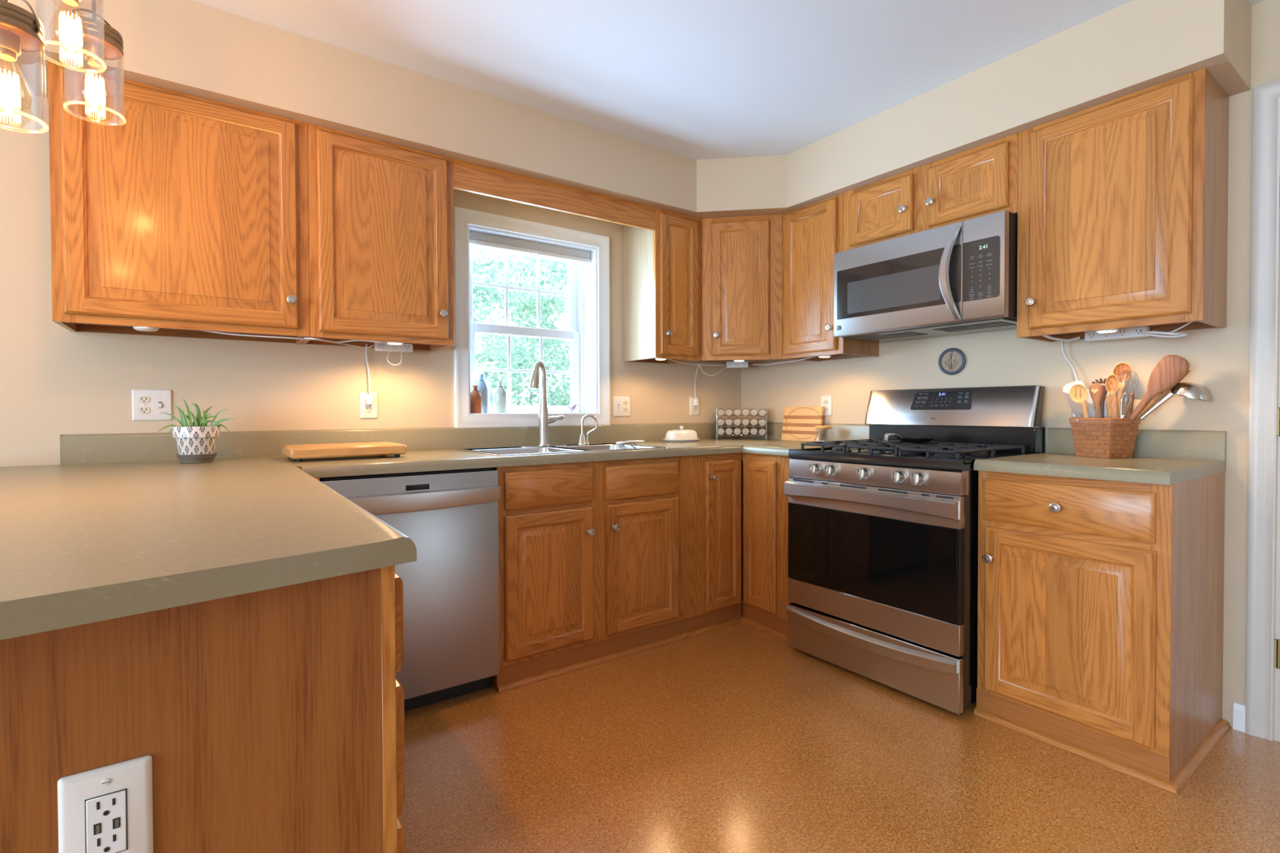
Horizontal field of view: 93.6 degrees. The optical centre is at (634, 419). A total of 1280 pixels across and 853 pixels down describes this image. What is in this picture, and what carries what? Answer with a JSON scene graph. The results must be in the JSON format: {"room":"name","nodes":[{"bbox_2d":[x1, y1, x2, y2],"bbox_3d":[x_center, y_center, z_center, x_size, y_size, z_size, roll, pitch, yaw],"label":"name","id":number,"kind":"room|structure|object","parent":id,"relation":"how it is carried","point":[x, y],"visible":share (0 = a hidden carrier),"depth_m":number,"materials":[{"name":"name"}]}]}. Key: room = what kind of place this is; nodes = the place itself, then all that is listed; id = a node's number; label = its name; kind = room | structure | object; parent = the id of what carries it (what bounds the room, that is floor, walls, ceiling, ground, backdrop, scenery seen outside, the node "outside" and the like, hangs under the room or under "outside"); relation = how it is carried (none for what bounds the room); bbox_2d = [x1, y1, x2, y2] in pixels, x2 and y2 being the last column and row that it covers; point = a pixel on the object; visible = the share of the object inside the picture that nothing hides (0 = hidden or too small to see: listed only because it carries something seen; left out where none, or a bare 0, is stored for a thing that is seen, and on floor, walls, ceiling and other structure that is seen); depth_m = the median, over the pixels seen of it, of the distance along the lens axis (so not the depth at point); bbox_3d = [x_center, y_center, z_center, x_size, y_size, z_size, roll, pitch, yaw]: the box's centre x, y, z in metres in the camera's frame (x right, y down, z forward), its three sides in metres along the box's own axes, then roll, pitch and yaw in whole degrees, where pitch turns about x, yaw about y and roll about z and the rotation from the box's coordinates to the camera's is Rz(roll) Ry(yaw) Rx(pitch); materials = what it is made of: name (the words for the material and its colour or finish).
{"room":"kitchen","nodes":[
{"label":"kitchen","id":0,"kind":"room"},
{"bbox_2d":[0,57,741,466],"bbox_3d":[-2.166,-0.149,2.043,7.120,2.437,0.200,-1,1,-35],"label":"wall","id":1,"kind":"structure","parent":0,"point":[55,380],"depth_m":2.27,"materials":[{"name":"beige paint"}]},
{"bbox_2d":[131,389,172,420],"bbox_3d":[-1.764,-0.053,2.197,0.115,0.114,0.012,-1,1,-35],"label":"outlet","id":2,"kind":"object","parent":1,"relation":"attached to","point":[147,404],"visible":1,"depth_m":2.20,"materials":[{"name":"plastic"}]},
{"bbox_2d":[137,395,150,413],"bbox_3d":[-1.782,-0.053,2.183,0.033,0.066,0.003,-1,1,-35],"label":"receptacle","id":3,"kind":"object","parent":2,"relation":"attached to","point":[144,402],"depth_m":2.18,"materials":[{"name":"plastic"}]},
{"bbox_2d":[158,395,161,413],"bbox_3d":[-1.743,-0.053,2.208,0.010,0.066,0.006,-1,1,-35],"label":"toggle switch","id":4,"kind":"object","parent":2,"relation":"attached to","point":[159,397],"depth_m":2.21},
{"bbox_2d":[47,60,310,344],"bbox_3d":[-1.561,-0.698,2.124,0.694,0.786,0.351,-1,1,-35],"label":"upper cabinet","id":5,"kind":"object","parent":1,"relation":"attached to","point":[178,214],"visible":0.99,"depth_m":1.98,"materials":[{"name":"brown wood"}]},
{"bbox_2d":[133,326,159,331],"bbox_3d":[-1.610,-0.300,1.981,0.068,0.017,0.068,-1,1,-35],"label":"puck light","id":6,"kind":"object","parent":5,"relation":"attached to","point":[138,328],"visible":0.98,"depth_m":1.96,"materials":[{"name":"white plastic"}]},
{"bbox_2d":[202,330,373,347],"bbox_3d":[-1.296,-0.311,2.254,0.118,0.031,0.704,1,1,40],"label":"lead","id":7,"kind":"object","parent":5,"relation":"attached to","point":[202,331],"visible":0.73,"depth_m":2.19,"materials":[{"name":"white plastic"}]},
{"bbox_2d":[360,392,377,418],"bbox_3d":[-1.160,-0.061,2.626,0.072,0.114,0.009,-1,1,-35],"label":"outlet plate","id":8,"kind":"object","parent":1,"relation":"attached to","point":[366,411],"visible":1,"depth_m":2.62,"materials":[{"name":"plastic"}]},
{"bbox_2d":[364,398,373,413],"bbox_3d":[-1.158,-0.061,2.624,0.033,0.066,0.003,-1,1,-35],"label":"receptacle","id":9,"kind":"object","parent":8,"relation":"attached to","point":[368,408],"depth_m":2.62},
{"bbox_2d":[365,343,373,404],"bbox_3d":[-1.152,-0.196,2.610,0.027,0.263,0.024,-1,1,-35],"label":"plug","id":10,"kind":"object","parent":8,"relation":"attached to","point":[369,398],"visible":0.98,"depth_m":2.61,"materials":[{"name":"white plastic"}]},
{"bbox_2d":[300,123,454,352],"bbox_3d":[-1.056,-0.696,2.481,0.541,0.803,0.351,-1,1,-35],"label":"upper cabinet","id":11,"kind":"object","parent":1,"relation":"attached to","point":[381,213],"depth_m":2.35,"materials":[{"name":"brown wood"}]},
{"bbox_2d":[304,337,384,342],"bbox_3d":[-1.118,-0.308,2.338,0.299,0.017,0.088,-1,1,-35],"label":"lead","id":12,"kind":"object","parent":11,"relation":"attached to","point":[304,338],"visible":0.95,"depth_m":2.35,"materials":[{"name":"white plastic"}]},
{"bbox_2d":[453,158,655,231],"bbox_3d":[-0.332,-1.045,2.844,1.067,0.120,0.019,-1,1,-35],"label":"wood valance","id":13,"kind":"object","parent":11,"relation":"attached to","point":[468,176],"visible":1,"depth_m":2.79,"materials":[{"name":"brown wood"}]},
{"bbox_2d":[61,422,869,465],"bbox_3d":[-0.345,0.091,2.600,3.266,0.104,0.995,-1,1,-35],"label":"backsplash","id":14,"kind":"structure","parent":1,"relation":"attached to","point":[76,449],"depth_m":2.67,"materials":[{"name":"green laminate"}]},
{"bbox_2d":[453,206,609,428],"bbox_3d":[-0.553,-0.484,3.165,0.869,1.045,0.222,-1,1,-35],"label":"window","id":15,"kind":"structure","parent":1,"relation":"in","point":[588,295],"depth_m":3.20,"materials":[{"name":"white paint"}]},
{"bbox_2d":[470,385,481,413],"bbox_3d":[-0.783,-0.099,2.953,0.062,0.137,0.052,0,1,-7],"label":"bottle","id":16,"kind":"object","parent":15,"relation":"on","point":[475,395],"visible":0.97,"depth_m":2.94,"materials":[{"name":"orange glass"}]},
{"bbox_2d":[475,373,488,413],"bbox_3d":[-0.765,-0.129,3.010,0.068,0.196,0.052,0,1,-7],"label":"bottle","id":17,"kind":"object","parent":15,"relation":"on","point":[482,388],"visible":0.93,"depth_m":3.00,"materials":[{"name":"blue glass"}]},
{"bbox_2d":[488,387,494,413],"bbox_3d":[-0.731,-0.096,3.062,0.048,0.128,0.048,-1,1,-35],"label":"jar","id":18,"kind":"object","parent":15,"relation":"on","point":[491,390],"visible":0.59,"depth_m":3.04,"materials":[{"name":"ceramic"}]},
{"bbox_2d":[493,381,506,413],"bbox_3d":[-0.678,-0.112,3.035,0.068,0.160,0.052,0,1,-7],"label":"bottle","id":19,"kind":"object","parent":15,"relation":"on","point":[500,397],"visible":0.99,"depth_m":3.02,"materials":[{"name":"white glass"}]},
{"bbox_2d":[469,230,591,265],"bbox_3d":[-0.540,-0.887,3.139,0.701,0.079,0.087,-1,1,-35],"label":"window shade","id":20,"kind":"object","parent":15,"relation":"attached to","point":[479,240],"visible":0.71,"depth_m":3.11,"materials":[{"name":"white fabric"}]},
{"bbox_2d":[613,395,630,416],"bbox_3d":[-0.069,-0.074,3.395,0.118,0.114,0.012,-1,1,-35],"label":"outlet","id":21,"kind":"object","parent":1,"relation":"attached to","point":[621,405],"visible":1,"depth_m":3.39,"materials":[{"name":"plastic"}]},
{"bbox_2d":[622,400,627,412],"bbox_3d":[-0.049,-0.074,3.408,0.033,0.066,0.003,-1,1,-35],"label":"receptacle","id":22,"kind":"object","parent":21,"relation":"attached to","point":[624,402],"depth_m":3.41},
{"bbox_2d":[622,207,702,364],"bbox_3d":[0.170,-0.721,3.347,0.324,0.786,0.351,-1,1,-35],"label":"upper cabinet","id":23,"kind":"object","parent":1,"relation":"attached to","point":[662,267],"visible":0.99,"depth_m":3.24,"materials":[{"name":"brown wood"}]},
{"bbox_2d":[666,358,726,365],"bbox_3d":[0.341,-0.329,3.460,0.548,0.025,0.063,-1,1,-43],"label":"lead","id":24,"kind":"object","parent":23,"relation":"attached to","point":[667,358],"visible":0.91,"depth_m":3.50,"materials":[{"name":"white plastic"}]},
{"bbox_2d":[689,396,698,415],"bbox_3d":[0.372,-0.082,3.709,0.074,0.114,0.009,-1,1,-35],"label":"outlet plate","id":25,"kind":"object","parent":1,"relation":"attached to","point":[694,410],"visible":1,"depth_m":3.70,"materials":[{"name":"plastic"}]},
{"bbox_2d":[693,364,698,405],"bbox_3d":[0.381,-0.213,3.694,0.030,0.257,0.024,-1,1,-35],"label":"plug","id":26,"kind":"object","parent":25,"relation":"attached to","point":[695,401],"visible":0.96,"depth_m":3.69,"materials":[{"name":"white plastic"}]},
{"bbox_2d":[694,213,790,368],"bbox_3d":[0.626,-0.715,3.511,0.610,0.807,0.610,-1,1,-35],"label":"upper cabinet","id":27,"kind":"object","parent":1,"relation":"attached to","point":[742,256],"depth_m":3.28,"materials":[{"name":"brown wood"}]},
{"bbox_2d":[8,0,1251,218],"bbox_3d":[0.023,-1.234,2.009,3.319,0.278,2.357,-1,1,-35],"label":"soffit","id":28,"kind":"structure","parent":0,"point":[187,46],"depth_m":2.26,"materials":[{"name":"beige paint"}]},
{"bbox_2d":[190,0,1264,159],"bbox_3d":[-0.115,-1.389,-0.381,8.100,0.100,6.500,-1,1,-35],"label":"ceiling","id":29,"kind":"structure","parent":0,"point":[695,79],"depth_m":2.23,"materials":[{"name":"white paint"}]},
{"bbox_2d":[0,0,46,127],"bbox_3d":[-1.175,-0.958,1.119,0.116,0.797,0.116,0,1,-7],"label":"pendant lamp","id":30,"kind":"object","parent":29,"relation":"hanging from","point":[20,29],"visible":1,"depth_m":1.12,"materials":[{"name":"clear glass"}]},
{"bbox_2d":[0,28,20,61],"bbox_3d":[-1.174,-0.698,1.123,0.038,0.044,0.038,0,1,-7],"label":"socket","id":31,"kind":"object","parent":30,"relation":"attached to","point":[10,42],"depth_m":1.12,"materials":[{"name":"yellow metal"}]},
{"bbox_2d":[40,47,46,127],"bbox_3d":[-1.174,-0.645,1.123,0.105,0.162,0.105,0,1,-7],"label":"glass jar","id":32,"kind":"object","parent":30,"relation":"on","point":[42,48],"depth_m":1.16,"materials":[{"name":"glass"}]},
{"bbox_2d":[37,0,104,47],"bbox_3d":[-1.172,-1.054,1.245,0.116,0.609,0.116,1,1,43],"label":"pendant lamp","id":33,"kind":"object","parent":29,"relation":"hanging from","point":[64,26],"visible":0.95,"depth_m":1.25,"materials":[{"name":"clear glass"}]},
{"bbox_2d":[62,0,81,6],"bbox_3d":[-1.171,-0.888,1.247,0.038,0.044,0.038,1,1,43],"label":"socket","id":34,"kind":"object","parent":33,"relation":"attached to","point":[72,2],"depth_m":1.25,"materials":[{"name":"yellow metal"}]},
{"bbox_2d":[63,0,124,104],"bbox_3d":[-1.259,-1.035,1.398,0.116,0.650,0.116,0,1,20],"label":"pendant lamp","id":35,"kind":"object","parent":29,"relation":"hanging from","point":[95,50],"visible":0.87,"depth_m":1.39,"materials":[{"name":"clear glass"}]},
{"bbox_2d":[83,40,105,67],"bbox_3d":[-1.258,-0.849,1.400,0.038,0.044,0.038,0,1,20],"label":"socket","id":36,"kind":"object","parent":35,"relation":"attached to","point":[95,53],"depth_m":1.39,"materials":[{"name":"yellow metal"}]},
{"bbox_2d":[63,41,124,102],"bbox_3d":[-1.258,-0.796,1.401,0.105,0.162,0.105,0,1,20],"label":"glass jar","id":37,"kind":"object","parent":35,"relation":"on","point":[95,54],"depth_m":1.40,"materials":[{"name":"glass"}]},
{"bbox_2d":[399,622,1279,852],"bbox_3d":[-0.083,1.146,-0.204,7.900,0.100,6.300,-1,1,-35],"label":"floor","id":38,"kind":"structure","parent":0,"point":[737,738],"depth_m":1.80,"materials":[{"name":"laminate"}]},
{"bbox_2d":[0,478,405,852],"bbox_3d":[-1.109,0.636,1.476,0.694,0.878,1.900,-1,1,-35],"label":"base cabinet","id":39,"kind":"object","parent":38,"relation":"on","point":[272,720],"visible":0.67,"depth_m":0.74,"materials":[{"name":"brown wood"}]},
{"bbox_2d":[57,755,153,852],"bbox_3d":[-0.590,0.453,0.672,0.080,0.127,0.008,-1,1,-35],"label":"outlet plate","id":40,"kind":"object","parent":39,"relation":"attached to","point":[108,809],"visible":1,"depth_m":0.67,"materials":[{"name":"white plastic"}]},
{"bbox_2d":[84,788,128,852],"bbox_3d":[-0.588,0.453,0.669,0.036,0.070,0.002,-1,1,-35],"label":"receptacle","id":41,"kind":"object","parent":40,"relation":"attached to","point":[106,810],"depth_m":0.67,"materials":[{"name":"white plastic"}]},
{"bbox_2d":[318,467,500,711],"bbox_3d":[-0.933,0.625,2.360,0.606,0.872,0.624,-1,1,-35],"label":"dishwasher","id":42,"kind":"object","parent":38,"relation":"on","point":[451,591],"visible":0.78,"depth_m":2.18,"materials":[{"name":"silver metal"}]},
{"bbox_2d":[318,467,492,480],"bbox_3d":[-0.949,0.580,2.382,0.583,0.782,0.570,-1,1,-35],"label":"tub","id":43,"kind":"object","parent":42,"relation":"in","point":[346,477],"depth_m":2.12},
{"bbox_2d":[490,456,682,693],"bbox_3d":[-0.317,0.614,2.825,0.921,0.878,0.648,-1,1,-35],"label":"base cabinet","id":44,"kind":"object","parent":38,"relation":"on","point":[589,552],"visible":0.89,"depth_m":2.54,"materials":[{"name":"brown wood"}]},
{"bbox_2d":[679,452,791,640],"bbox_3d":[0.573,0.605,3.248,1.020,0.877,0.983,-1,1,-35],"label":"base cabinet","id":45,"kind":"object","parent":38,"relation":"on","point":[734,506],"visible":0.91,"depth_m":2.96,"materials":[{"name":"brown wood"}]},
{"bbox_2d":[0,422,869,639],"bbox_3d":[-0.163,0.116,2.037,3.619,0.138,2.124,-1,1,-35],"label":"countertop","id":46,"kind":"structure","parent":45,"relation":"on","point":[120,527],"depth_m":1.09,"materials":[{"name":"green laminate"}]},
{"bbox_2d":[157,398,234,463],"bbox_3d":[-1.558,0.038,2.128,0.281,0.228,0.138,0,1,-17],"label":"potted plant","id":47,"kind":"object","parent":46,"relation":"on","point":[195,444],"visible":1,"depth_m":2.10,"materials":[{"name":"green plant"}]},
{"bbox_2d":[281,441,406,462],"bbox_3d":[-1.127,0.123,2.335,0.395,0.050,0.285,-1,1,-36],"label":"cutting board","id":48,"kind":"object","parent":46,"relation":"on","point":[300,451],"visible":1,"depth_m":2.24,"materials":[{"name":"brown wood"}]},
{"bbox_2d":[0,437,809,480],"bbox_3d":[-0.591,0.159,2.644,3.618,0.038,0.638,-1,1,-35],"label":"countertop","id":49,"kind":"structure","parent":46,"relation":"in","point":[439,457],"depth_m":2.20,"materials":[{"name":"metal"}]},
{"bbox_2d":[520,360,566,447],"bbox_3d":[-0.446,-0.078,2.969,0.250,0.422,0.076,-1,1,-35],"label":"faucet","id":50,"kind":"object","parent":46,"relation":"on","point":[544,419],"visible":1,"depth_m":2.96,"materials":[{"name":"silver metal"}]},
{"bbox_2d":[457,442,668,456],"bbox_3d":[-0.327,0.225,2.821,0.863,0.185,0.520,-1,1,-35],"label":"sink","id":51,"kind":"object","parent":46,"relation":"in","point":[604,446],"visible":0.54,"depth_m":2.85,"materials":[{"name":"silver metal"}]},
{"bbox_2d":[616,440,644,446],"bbox_3d":[-0.017,0.120,3.072,0.046,0.025,0.211,0,1,38],"label":"dish brush","id":52,"kind":"object","parent":51,"relation":"on","point":[634,442],"visible":1,"depth_m":3.05,"materials":[{"name":"white plastic"}]},
{"bbox_2d":[577,414,597,444],"bbox_3d":[-0.247,0.052,3.111,0.104,0.157,0.056,-1,1,-35],"label":"water tap","id":53,"kind":"object","parent":46,"relation":"on","point":[582,440],"visible":1,"depth_m":3.10,"materials":[{"name":"silver metal"}]},
{"bbox_2d":[662,426,700,442],"bbox_3d":[0.271,0.082,3.443,0.232,0.091,0.126,-1,1,-30],"label":"butter dish","id":54,"kind":"object","parent":46,"relation":"on","point":[681,435],"visible":1,"depth_m":3.40,"materials":[{"name":"white ceramic"}]},
{"bbox_2d":[662,438,700,442],"bbox_3d":[0.271,0.120,3.444,0.232,0.014,0.126,-1,1,-30],"label":"tray","id":55,"kind":"object","parent":46,"relation":"on","point":[669,440],"depth_m":3.39,"materials":[{"name":"white ceramic"}]},
{"bbox_2d":[711,406,772,439],"bbox_3d":[0.658,0.021,3.691,0.368,0.199,0.091,0,1,10],"label":"spice rack","id":56,"kind":"object","parent":46,"relation":"on","point":[717,415],"visible":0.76,"depth_m":3.66,"materials":[{"name":"silver metal"}]},
{"bbox_2d":[781,406,824,441],"bbox_3d":[0.978,0.025,3.486,0.048,0.198,0.280,-1,1,-35],"label":"board","id":57,"kind":"object","parent":46,"relation":"on","point":[799,423],"visible":0.95,"depth_m":3.48,"materials":[{"name":"wood"}]},
{"bbox_2d":[813,425,831,439],"bbox_3d":[1.023,0.080,3.275,0.085,0.094,0.083,0,1,38],"label":"beaker","id":58,"kind":"object","parent":46,"relation":"on","point":[821,429],"visible":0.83,"depth_m":3.26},
{"bbox_2d":[784,385,1044,715],"bbox_3d":[1.186,0.455,2.598,0.739,1.192,0.768,-1,1,-35],"label":"gas range","id":59,"kind":"object","parent":38,"relation":"on","point":[882,535],"visible":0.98,"depth_m":2.39,"materials":[{"name":"silver metal"}]},
{"bbox_2d":[884,433,933,443],"bbox_3d":[1.219,0.082,2.662,0.209,0.040,0.102,0,1,0],"label":"spoon rest","id":60,"kind":"object","parent":59,"relation":"on","point":[911,440],"visible":1,"depth_m":2.63,"materials":[{"name":"metal"}]},
{"bbox_2d":[788,445,1037,471],"bbox_3d":[1.177,0.155,2.589,0.636,0.040,0.766,-1,1,-35],"label":"cooktop","id":61,"kind":"object","parent":59,"relation":"in","point":[873,459],"depth_m":2.41,"materials":[{"name":"black metal"}]},
{"bbox_2d":[973,470,1230,794],"bbox_3d":[1.616,0.618,2.091,0.656,0.878,0.554,-1,1,-35],"label":"base cabinet","id":62,"kind":"object","parent":38,"relation":"on","point":[1100,602],"visible":0.94,"depth_m":1.88,"materials":[{"name":"brown wood"}]},
{"bbox_2d":[973,427,1226,484],"bbox_3d":[1.619,0.110,2.098,0.639,0.138,0.534,-1,1,-35],"label":"countertop","id":63,"kind":"structure","parent":62,"relation":"on","point":[1164,457],"depth_m":2.07,"materials":[{"name":"green laminate"}]},
{"bbox_2d":[1069,417,1141,458],"bbox_3d":[1.754,0.067,2.245,0.162,0.146,0.160,0,1,-17],"label":"utensil basket","id":64,"kind":"object","parent":63,"relation":"on","point":[1092,437],"visible":0.99,"depth_m":2.19,"materials":[{"name":"wicker"}]},
{"bbox_2d":[1062,380,1093,417],"bbox_3d":[1.707,-0.042,2.312,0.097,0.216,0.011,0,1,38],"label":"spatula","id":65,"kind":"object","parent":64,"relation":"in","point":[1076,408],"visible":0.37,"depth_m":2.31,"materials":[{"name":"plastic"}]},
{"bbox_2d":[1069,384,1088,417],"bbox_3d":[1.687,-0.030,2.264,0.076,0.206,0.021,0,1,19],"label":"slotted spoon","id":66,"kind":"object","parent":64,"relation":"in","point":[1077,393],"visible":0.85,"depth_m":2.26,"materials":[{"name":"brown wood"}]},
{"bbox_2d":[1088,382,1102,417],"bbox_3d":[1.723,-0.031,2.243,0.039,0.207,0.025,0,1,38],"label":"spoon","id":67,"kind":"object","parent":64,"relation":"in","point":[1095,389],"visible":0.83,"depth_m":2.23,"materials":[{"name":"brown wood"}]},
{"bbox_2d":[1091,377,1107,417],"bbox_3d":[1.765,-0.042,2.272,0.058,0.227,0.012,0,1,38],"label":"fork","id":68,"kind":"object","parent":64,"relation":"in","point":[1104,392],"visible":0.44,"depth_m":2.27,"materials":[{"name":"brown wood"}]},
{"bbox_2d":[1105,374,1119,417],"bbox_3d":[1.759,-0.047,2.213,0.039,0.238,0.019,0,1,38],"label":"spoon","id":69,"kind":"object","parent":64,"relation":"in","point":[1112,383],"visible":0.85,"depth_m":2.21,"materials":[{"name":"brown wood"}]},
{"bbox_2d":[1111,388,1123,417],"bbox_3d":[1.764,-0.020,2.195,0.033,0.186,0.020,0,1,38],"label":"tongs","id":70,"kind":"object","parent":64,"relation":"in","point":[1116,406],"visible":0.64,"depth_m":2.19,"materials":[{"name":"wood"}]},
{"bbox_2d":[1112,362,1131,398],"bbox_3d":[1.804,-0.070,2.225,0.052,0.284,0.017,0,1,28],"label":"wooden spoon","id":71,"kind":"object","parent":64,"relation":"in","point":[1120,367],"visible":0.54,"depth_m":2.22,"materials":[{"name":"brown wood"}]},
{"bbox_2d":[1119,393,1131,417],"bbox_3d":[1.777,0.005,2.184,0.031,0.200,0.045,-1,1,-29],"label":"wire whisk","id":72,"kind":"object","parent":64,"relation":"in","point":[1122,415],"visible":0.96,"depth_m":2.18,"materials":[{"name":"silver metal"}]},
{"bbox_2d":[1115,369,1137,413],"bbox_3d":[1.805,-0.038,2.204,0.065,0.286,0.061,0,1,38],"label":"wire whisk","id":73,"kind":"object","parent":64,"relation":"in","point":[1134,373],"visible":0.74,"depth_m":2.19,"materials":[{"name":"silver metal"}]},
{"bbox_2d":[1125,392,1133,417],"bbox_3d":[1.806,-0.018,2.194,0.016,0.159,0.039,0,1,2],"label":"wooden stirrer","id":74,"kind":"object","parent":64,"relation":"in","point":[1129,411],"visible":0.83,"depth_m":2.18,"materials":[{"name":"brown wood"}]},
{"bbox_2d":[1128,355,1189,426],"bbox_3d":[1.840,-0.087,2.132,0.012,0.277,0.192,-1,1,-43],"label":"wooden turner","id":75,"kind":"object","parent":64,"relation":"in","point":[1170,370],"visible":0.95,"depth_m":2.11,"materials":[{"name":"brown wood"}]},
{"bbox_2d":[1136,369,1190,419],"bbox_3d":[1.861,-0.064,2.149,0.185,0.219,0.040,0,1,38],"label":"dark wooden turner","id":76,"kind":"object","parent":64,"relation":"in","point":[1160,396],"visible":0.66,"depth_m":2.14,"materials":[{"name":"wood"}]},
{"bbox_2d":[1139,382,1210,421],"bbox_3d":[1.896,-0.043,2.140,0.227,0.177,0.100,0,1,38],"label":"ladle","id":77,"kind":"object","parent":64,"relation":"in","point":[1187,389],"visible":0.84,"depth_m":2.08,"materials":[{"name":"silver metal"}]},
{"bbox_2d":[1170,382,1210,401],"bbox_3d":[1.944,-0.097,2.102,0.104,0.070,0.100,0,1,38],"label":"ladle bowl","id":78,"kind":"object","parent":77,"relation":"on","point":[1187,389],"depth_m":2.07,"materials":[{"name":"silver metal"}]},
{"bbox_2d":[741,0,1279,740],"bbox_3d":[2.511,-0.156,1.490,0.120,2.437,6.100,-1,1,-35],"label":"wall","id":79,"kind":"structure","parent":0,"point":[1218,358],"depth_m":2.18,"materials":[{"name":"beige paint"}]},
{"bbox_2d":[821,395,831,415],"bbox_3d":[1.084,-0.077,3.398,0.009,0.114,0.074,-1,1,-35],"label":"outlet plate","id":80,"kind":"object","parent":79,"relation":"attached to","point":[826,401],"visible":0.95,"depth_m":3.39,"materials":[{"name":"plastic"}]},
{"bbox_2d":[822,400,828,411],"bbox_3d":[1.082,-0.077,3.396,0.003,0.066,0.033,-1,1,-35],"label":"receptacle","id":81,"kind":"object","parent":80,"relation":"attached to","point":[825,402],"depth_m":3.39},
{"bbox_2d":[782,192,879,361],"bbox_3d":[1.019,-0.721,3.179,0.351,0.786,0.384,-1,1,-35],"label":"upper cabinet","id":82,"kind":"object","parent":79,"relation":"attached to","point":[812,233],"visible":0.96,"depth_m":3.08,"materials":[{"name":"brown wood"}]},
{"bbox_2d":[752,355,817,365],"bbox_3d":[0.847,-0.330,3.398,0.014,0.025,0.545,-1,1,-28],"label":"lead","id":83,"kind":"object","parent":82,"relation":"attached to","point":[816,356],"visible":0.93,"depth_m":3.39,"materials":[{"name":"white plastic"}]},
{"bbox_2d":[843,132,1017,251],"bbox_3d":[1.353,-0.956,2.701,0.351,0.306,0.777,-1,1,-35],"label":"upper cabinet","id":84,"kind":"object","parent":79,"relation":"attached to","point":[980,180],"visible":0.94,"depth_m":2.55,"materials":[{"name":"brown wood"}]},
{"bbox_2d":[834,209,1017,342],"bbox_3d":[1.319,-0.592,2.674,0.442,0.410,0.758,-1,1,-35],"label":"microwave","id":85,"kind":"object","parent":84,"relation":"attached to","point":[960,277],"visible":1,"depth_m":2.51,"materials":[{"name":"silver metal"}]},
{"bbox_2d":[968,253,992,298],"bbox_3d":[1.345,-0.556,2.332,0.001,0.169,0.087,-1,1,-35],"label":"print","id":86,"kind":"object","parent":85,"relation":"attached to","point":[988,253],"depth_m":2.34},
{"bbox_2d":[937,347,965,374],"bbox_3d":[1.489,-0.272,2.819,0.012,0.127,0.127,-1,1,-35],"label":"wall plaque","id":87,"kind":"object","parent":79,"relation":"attached to","point":[952,361],"visible":1,"depth_m":2.81,"materials":[{"name":"ceramic"}]},
{"bbox_2d":[1061,341,1085,402],"bbox_3d":[1.760,-0.190,2.412,0.024,0.264,0.083,-1,1,-35],"label":"power cord","id":88,"kind":"object","parent":79,"relation":"attached to","point":[1065,357],"visible":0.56,"depth_m":2.42,"materials":[{"name":"white plastic"}]},
{"bbox_2d":[1071,389,1110,417],"bbox_3d":[1.805,-0.064,2.379,0.009,0.114,0.125,-1,1,-35],"label":"outlet plate","id":89,"kind":"object","parent":79,"relation":"attached to","point":[1091,408],"visible":0.12,"depth_m":2.37,"materials":[{"name":"plastic"}]},
{"bbox_2d":[1017,67,1229,342],"bbox_3d":[1.732,-0.701,2.170,0.351,0.803,0.532,-1,1,-35],"label":"upper cabinet","id":90,"kind":"object","parent":79,"relation":"attached to","point":[1122,222],"depth_m":2.03,"materials":[{"name":"brown wood"}]},
{"bbox_2d":[1042,335,1079,341],"bbox_3d":[1.633,-0.319,2.316,0.214,0.031,0.022,0,1,-18],"label":"lead","id":91,"kind":"object","parent":90,"relation":"attached to","point":[1046,336],"visible":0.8,"depth_m":2.32,"materials":[{"name":"white plastic"}]},
{"bbox_2d":[1095,328,1119,333],"bbox_3d":[1.673,-0.316,2.127,0.068,0.017,0.068,-1,1,-35],"label":"puck light","id":92,"kind":"object","parent":90,"relation":"attached to","point":[1109,330],"visible":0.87,"depth_m":2.11,"materials":[{"name":"white plastic"}]},
{"bbox_2d":[1139,329,1187,337],"bbox_3d":[1.823,-0.299,2.093,0.076,0.039,0.152,0,1,-16],"label":"lead","id":93,"kind":"object","parent":90,"relation":"attached to","point":[1144,332],"visible":1,"depth_m":2.06,"materials":[{"name":"white plastic"}]},
{"bbox_2d":[1047,427,1226,461],"bbox_3d":[1.871,0.089,2.276,0.021,0.104,0.534,-1,1,-35],"label":"backsplash","id":94,"kind":"structure","parent":79,"relation":"attached to","point":[1203,445],"depth_m":2.17,"materials":[{"name":"green laminate"}]},
{"bbox_2d":[1232,702,1245,733],"bbox_3d":[2.056,1.012,2.041,0.013,0.089,0.030,-1,1,-35],"label":"baseboard","id":95,"kind":"structure","parent":79,"relation":"attached to","point":[1239,710],"depth_m":2.04,"materials":[{"name":"white paint"}]},
{"bbox_2d":[1244,79,1279,742],"bbox_3d":[2.382,-0.019,1.659,0.139,2.159,0.949,-1,1,-35],"label":"door","id":96,"kind":"structure","parent":79,"relation":"in","point":[1263,650],"depth_m":1.98,"materials":[{"name":"beige paint"}]},
{"label":"outside","id":97,"kind":"structure","parent":0,"visible":0},
{"bbox_3d":[-4.785,1.297,24.733,45.000,0.100,39.750,-1,1,-35],"label":"ground","id":98,"kind":"structure","parent":97,"visible":0},
{"bbox_2d":[472,248,570,413],"bbox_3d":[-3.152,-3.649,16.276,5.564,10.051,5.087,1,1,40],"label":"tree","id":99,"kind":"object","parent":98,"relation":"on","point":[500,261],"visible":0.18,"depth_m":15.95,"materials":[{"name":"green plant"}]},
{"bbox_2d":[472,248,574,413],"bbox_3d":[-2.756,-2.264,10.018,4.237,7.471,4.547,-1,1,-35],"label":"tree","id":100,"kind":"object","parent":98,"relation":"on","point":[550,301],"visible":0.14,"depth_m":9.39,"materials":[{"name":"green plant"}]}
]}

